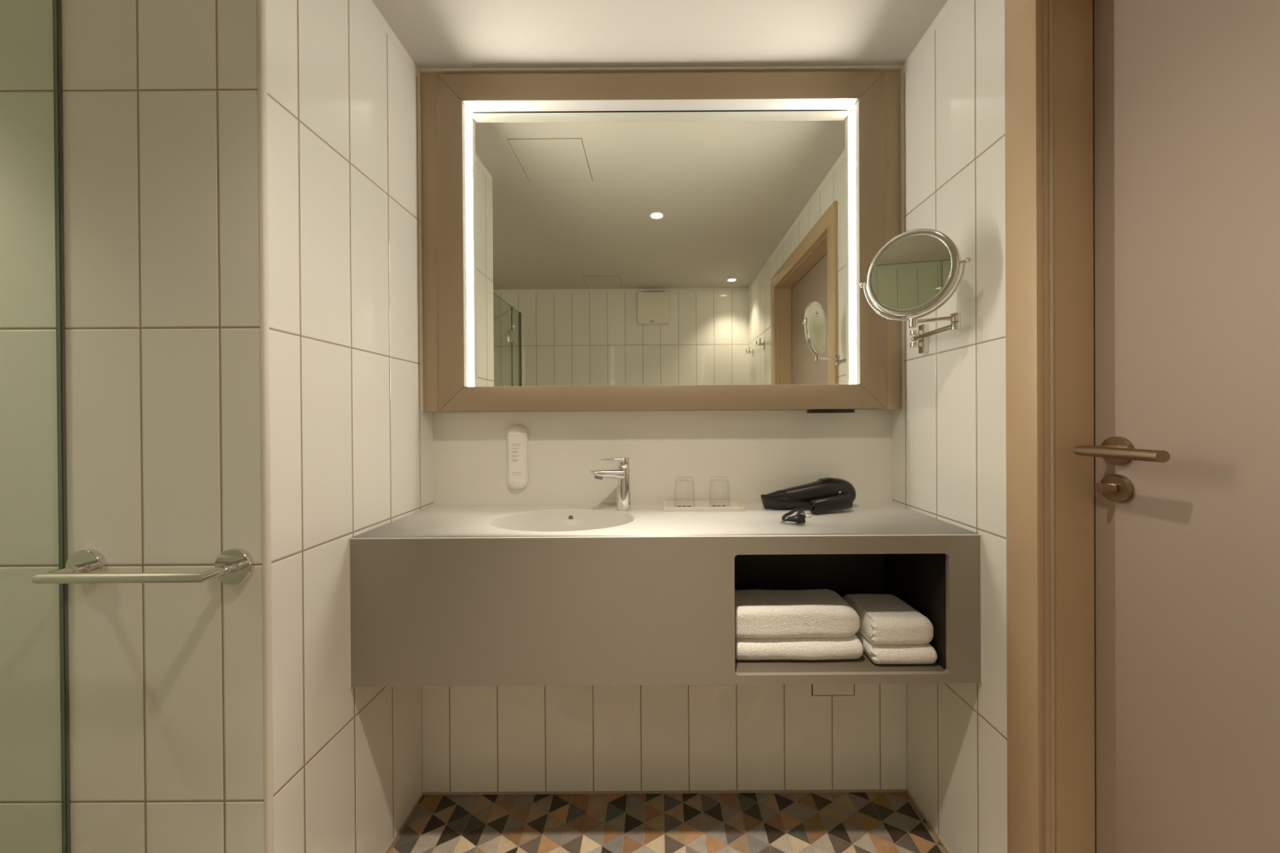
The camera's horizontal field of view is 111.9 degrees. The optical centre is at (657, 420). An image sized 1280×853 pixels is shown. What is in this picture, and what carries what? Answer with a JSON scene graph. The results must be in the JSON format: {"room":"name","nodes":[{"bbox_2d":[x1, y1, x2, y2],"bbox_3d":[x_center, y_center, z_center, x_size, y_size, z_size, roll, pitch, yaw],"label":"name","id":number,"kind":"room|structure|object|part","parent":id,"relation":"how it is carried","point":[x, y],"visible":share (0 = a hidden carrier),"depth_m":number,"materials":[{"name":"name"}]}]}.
{"room":"hotel bathroom","nodes":[
{"label":"hotel bathroom","id":0,"kind":"room"},
{"bbox_2d":[0,0,264,852],"bbox_3d":[-1.341,0.038,0.823,1.178,2.277,0.009,0,0,0],"label":"wall","id":1,"kind":"structure","parent":0,"point":[160,104],"depth_m":0.82,"materials":[{"name":"tile"}]},
{"bbox_2d":[31,547,254,586],"bbox_3d":[-0.937,0.275,0.784,0.346,0.067,0.071,0,0,0],"label":"towel rail","id":2,"kind":"object","parent":1,"relation":"attached to","point":[235,566],"visible":1,"depth_m":0.78,"materials":[{"name":"silver metal"}]},
{"bbox_3d":[-1.076,0.276,0.770,0.018,0.018,0.043,0,0,0],"label":"arm","id":3,"kind":"part","parent":2,"relation":"part of","materials":[{"name":"silver metal"}]},
{"bbox_3d":[-0.797,0.274,0.770,0.018,0.018,0.043,0,0,0],"label":"arm","id":4,"kind":"part","parent":2,"relation":"part of","materials":[{"name":"silver metal"}]},
{"bbox_2d":[266,0,433,852],"bbox_3d":[-0.792,0.034,1.129,0.100,2.277,0.602,0,0,0],"label":"wall","id":5,"kind":"structure","parent":0,"point":[352,451],"depth_m":1.00,"materials":[{"name":"tile"}]},
{"bbox_2d":[256,0,274,852],"bbox_3d":[-0.747,0.049,0.824,0.009,2.246,0.010,0,0,0],"label":"trim","id":6,"kind":"structure","parent":5,"relation":"attached to","point":[260,4],"depth_m":0.82,"materials":[{"name":"metal"}]},
{"bbox_2d":[372,0,947,68],"bbox_3d":[-0.522,-1.144,0.293,3.030,0.080,2.506,0,0,0],"label":"ceiling","id":7,"kind":"structure","parent":0,"point":[434,33],"depth_m":1.23,"materials":[{"name":"paint"}]},
{"bbox_2d":[422,409,906,792],"bbox_3d":[0.018,0.027,1.441,1.720,2.277,0.179,0,0,0],"label":"wall","id":8,"kind":"structure","parent":0,"point":[770,736],"depth_m":1.35,"materials":[{"name":"tile"}]},
{"bbox_2d":[506,424,528,488],"bbox_3d":[-0.461,0.118,1.417,0.072,0.212,0.025,0,0,0],"label":"soap dispenser","id":9,"kind":"object","parent":8,"relation":"attached to","point":[517,477],"visible":1,"depth_m":1.41,"materials":[{"name":"plastic"}]},
{"bbox_2d":[506,435,528,477],"bbox_3d":[-0.461,0.116,1.417,0.070,0.138,0.024,0,0,0],"label":"label","id":10,"kind":"object","parent":9,"relation":"on","point":[517,445],"depth_m":1.41,"materials":[{"name":"plastic"}]},
{"bbox_2d":[417,65,904,412],"bbox_3d":[0.014,-0.570,1.395,1.518,1.074,0.063,0,0,0],"label":"surround","id":11,"kind":"object","parent":8,"relation":"attached to","point":[892,77],"visible":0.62,"depth_m":1.36,"materials":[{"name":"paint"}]},
{"bbox_2d":[435,71,885,413],"bbox_3d":[0.014,-0.553,1.374,1.395,1.060,0.058,0,0,0],"label":"mirror","id":12,"kind":"object","parent":11,"relation":"attached to","point":[655,241],"visible":1,"depth_m":1.39,"materials":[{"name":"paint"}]},
{"bbox_3d":[-0.644,-0.554,1.373,0.080,1.047,0.056,0,0,0],"label":"frame rail","id":13,"kind":"part","parent":12,"relation":"part of","materials":[{"name":"wood"}]},
{"bbox_3d":[0.011,-1.042,1.372,1.394,0.082,0.056,0,0,0],"label":"frame rail","id":14,"kind":"part","parent":12,"relation":"part of","materials":[{"name":"wood"}]},
{"bbox_2d":[469,111,853,386],"bbox_3d":[0.013,-0.554,1.397,1.233,0.885,0.004,0,0,0],"label":"mirror glass","id":15,"kind":"object","parent":12,"relation":"on","point":[606,248],"depth_m":1.40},
{"bbox_3d":[0.017,-0.073,1.375,1.393,0.077,0.056,0,0,0],"label":"frame rail","id":16,"kind":"part","parent":12,"relation":"part of","materials":[{"name":"wood"}]},
{"bbox_3d":[0.670,-0.563,1.373,0.081,1.047,0.056,0,0,0],"label":"frame rail","id":17,"kind":"part","parent":12,"relation":"part of","materials":[{"name":"wood"}]},
{"bbox_2d":[348,502,982,687],"bbox_3d":[0.020,0.455,1.234,1.519,0.358,0.394,0,0,0],"label":"vanity unit","id":18,"kind":"object","parent":8,"relation":"attached to","point":[643,594],"visible":0.99,"depth_m":1.04,"materials":[{"name":"grey laminate"}]},
{"bbox_2d":[349,502,980,539],"bbox_3d":[0.019,0.277,1.234,1.516,0.002,0.393,0,0,0],"label":"countertop","id":19,"kind":"structure","parent":18,"relation":"on","point":[862,519],"depth_m":1.15,"materials":[{"name":"white stone"}]},
{"bbox_2d":[488,509,635,531],"bbox_3d":[-0.266,0.339,1.223,0.407,0.122,0.273,0,0,0],"label":"basin","id":20,"kind":"object","parent":19,"relation":"in","point":[506,520],"depth_m":1.33,"materials":[{"name":"white ceramic"}]},
{"bbox_2d":[589,457,631,511],"bbox_3d":[-0.141,0.196,1.319,0.139,0.162,0.046,-1,0,-39],"label":"tap","id":21,"kind":"object","parent":19,"relation":"on","point":[622,474],"visible":1,"depth_m":1.33,"materials":[{"name":"silver metal"}]},
{"bbox_3d":[-0.151,0.165,1.311,0.112,0.036,0.036,-1,0,-39],"label":"spout","id":22,"kind":"part","parent":21,"relation":"part of","materials":[{"name":"silver metal"}]},
{"bbox_3d":[-0.130,0.130,1.328,0.102,0.032,0.037,-1,0,-39],"label":"lever","id":23,"kind":"part","parent":21,"relation":"part of","materials":[{"name":"silver metal"}]},
{"bbox_2d":[662,500,744,511],"bbox_3d":[0.143,0.269,1.367,0.247,0.012,0.108,0,0,0],"label":"glass tray","id":24,"kind":"object","parent":19,"relation":"on","point":[714,505],"visible":1,"depth_m":1.36,"materials":[{"name":"plastic"}]},
{"bbox_2d":[674,476,695,506],"bbox_3d":[0.086,0.223,1.353,0.067,0.092,0.067,0,0,0],"label":"tumbler","id":25,"kind":"object","parent":24,"relation":"on","point":[677,477],"visible":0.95,"depth_m":1.36,"materials":[{"name":"clear glass"}]},
{"bbox_2d":[708,476,730,506],"bbox_3d":[0.196,0.222,1.357,0.067,0.092,0.067,0,0,0],"label":"tumbler","id":26,"kind":"object","parent":24,"relation":"on","point":[715,477],"visible":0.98,"depth_m":1.36,"materials":[{"name":"clear glass"}]},
{"bbox_2d":[760,477,856,523],"bbox_3d":[0.478,0.226,1.267,0.309,0.095,0.252,0,0,-8],"label":"hair dryer","id":27,"kind":"object","parent":19,"relation":"on","point":[825,495],"visible":1,"depth_m":1.31,"materials":[{"name":"black plastic"}]},
{"bbox_2d":[817,477,836,481],"bbox_3d":[0.537,0.185,1.360,0.061,0.016,0.034,0,0,-8],"label":"switch","id":28,"kind":"object","parent":27,"relation":"attached to","point":[824,479],"depth_m":1.35,"materials":[{"name":"black plastic"}]},
{"bbox_3d":[0.516,0.246,1.281,0.132,0.052,0.033,0,0,-16],"label":"handle","id":29,"kind":"part","parent":27,"relation":"part of","materials":[{"name":"black plastic"}]},
{"bbox_2d":[734,634,863,660],"bbox_3d":[0.360,0.581,1.159,0.325,0.060,0.156,0,0,0],"label":"folded towel","id":30,"kind":"object","parent":18,"relation":"on","point":[851,647],"visible":0.51,"depth_m":1.09,"materials":[{"name":"fabric"}]},
{"bbox_2d":[734,589,859,638],"bbox_3d":[0.358,0.510,1.155,0.326,0.084,0.148,0,0,0],"label":"folded towel","id":31,"kind":"object","parent":30,"relation":"on","point":[758,613],"visible":0.91,"depth_m":1.08,"materials":[{"name":"fabric"}]},
{"bbox_2d":[734,651,944,672],"bbox_3d":[0.445,0.615,1.194,0.518,0.010,0.288,0,0,0],"label":"niche shelf","id":32,"kind":"object","parent":18,"relation":"attached to","point":[864,664],"depth_m":1.07,"materials":[{"name":"laminate"}]},
{"bbox_2d":[854,630,937,664],"bbox_3d":[0.615,0.584,1.151,0.161,0.049,0.174,0,0,0],"label":"folded towel","id":33,"kind":"object","parent":18,"relation":"on","point":[903,654],"visible":0.44,"depth_m":1.07,"materials":[{"name":"fabric"}]},
{"bbox_2d":[842,593,933,644],"bbox_3d":[0.610,0.525,1.155,0.165,0.071,0.185,0,0,0],"label":"folded towel","id":34,"kind":"object","parent":33,"relation":"on","point":[884,619],"visible":0.91,"depth_m":1.08,"materials":[{"name":"fabric"}]},
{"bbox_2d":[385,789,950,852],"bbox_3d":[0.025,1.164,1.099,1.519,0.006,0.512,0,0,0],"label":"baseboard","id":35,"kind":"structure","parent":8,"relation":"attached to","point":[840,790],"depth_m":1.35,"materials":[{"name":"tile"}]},
{"bbox_2d":[811,684,854,696],"bbox_3d":[0.551,0.794,1.353,0.134,0.134,0.002,0,0,0],"label":"access panel","id":36,"kind":"object","parent":8,"relation":"attached to","point":[816,689],"visible":0.41,"depth_m":1.35,"materials":[{"name":"tile"}]},
{"bbox_2d":[387,792,946,852],"bbox_3d":[-0.507,1.213,0.276,3.030,0.080,2.456,0,0,0],"label":"floor","id":37,"kind":"structure","parent":0,"point":[782,822],"depth_m":1.25,"materials":[{"name":"tile"}]},
{"bbox_2d":[52,0,71,852],"bbox_3d":[-1.241,0.147,-0.018,0.265,2.060,1.674,0,0,0],"label":"glass panel edge","id":38,"kind":"object","parent":37,"relation":"on","point":[56,4],"visible":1,"depth_m":0.81,"materials":[{"name":"clear glass"}]},
{"bbox_2d":[891,0,1007,852],"bbox_3d":[0.867,0.026,0.287,0.180,2.277,2.286,0,0,0],"label":"wall","id":39,"kind":"structure","parent":0,"point":[948,437],"depth_m":1.09,"materials":[{"name":"tile"}]},
{"bbox_2d":[859,228,971,353],"bbox_3d":[0.661,-0.334,1.121,0.228,0.278,0.282,0,0,0],"label":"magnifying mirror","id":40,"kind":"object","parent":39,"relation":"attached to","point":[917,269],"visible":1,"depth_m":1.06,"materials":[{"name":"silver metal"}]},
{"bbox_3d":[0.556,-0.367,1.162,0.011,0.011,0.023,-1,0,-38],"label":"pivot knob","id":41,"kind":"part","parent":40,"relation":"part of","materials":[{"name":"silver metal"}]},
{"bbox_2d":[871,235,951,309],"bbox_3d":[0.625,-0.367,1.071,0.006,0.178,0.178,-1,0,-41],"label":"mirror glass","id":42,"kind":"object","parent":40,"relation":"attached to","point":[909,272],"depth_m":1.06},
{"bbox_3d":[0.769,-0.237,1.248,0.013,0.083,0.028,0,0,0],"label":"wall plate","id":43,"kind":"part","parent":40,"relation":"part of","materials":[{"name":"silver metal"}]},
{"bbox_3d":[0.735,-0.236,1.154,0.016,0.019,0.206,0,0,5],"label":"arm","id":44,"kind":"part","parent":40,"relation":"part of","materials":[{"name":"silver metal"}]},
{"bbox_3d":[0.682,-0.247,1.062,0.112,0.028,0.021,0,0,13],"label":"arm","id":45,"kind":"part","parent":40,"relation":"part of","materials":[{"name":"silver metal"}]},
{"bbox_3d":[0.707,-0.367,0.990,0.011,0.011,0.023,-1,0,-38],"label":"pivot knob","id":46,"kind":"part","parent":40,"relation":"part of","materials":[{"name":"silver metal"}]},
{"bbox_2d":[1004,0,1096,852],"bbox_3d":[0.859,0.114,0.431,0.193,2.100,1.028,0,0,0],"label":"trim","id":47,"kind":"structure","parent":39,"relation":"attached to","point":[1050,76],"depth_m":0.86,"materials":[{"name":"paint"}]},
{"bbox_2d":[1072,0,1279,852],"bbox_3d":[0.856,0.153,0.431,0.118,2.011,0.864,0,0,0],"label":"door","id":48,"kind":"structure","parent":39,"relation":"in","point":[1186,451],"depth_m":0.71,"materials":[{"name":"paint"}]},
{"bbox_3d":[0.830,0.056,0.758,0.067,0.020,0.141,0,0,0],"label":"lever handle","id":49,"kind":"part","parent":48,"relation":"part of","materials":[{"name":"metal"}]}
]}

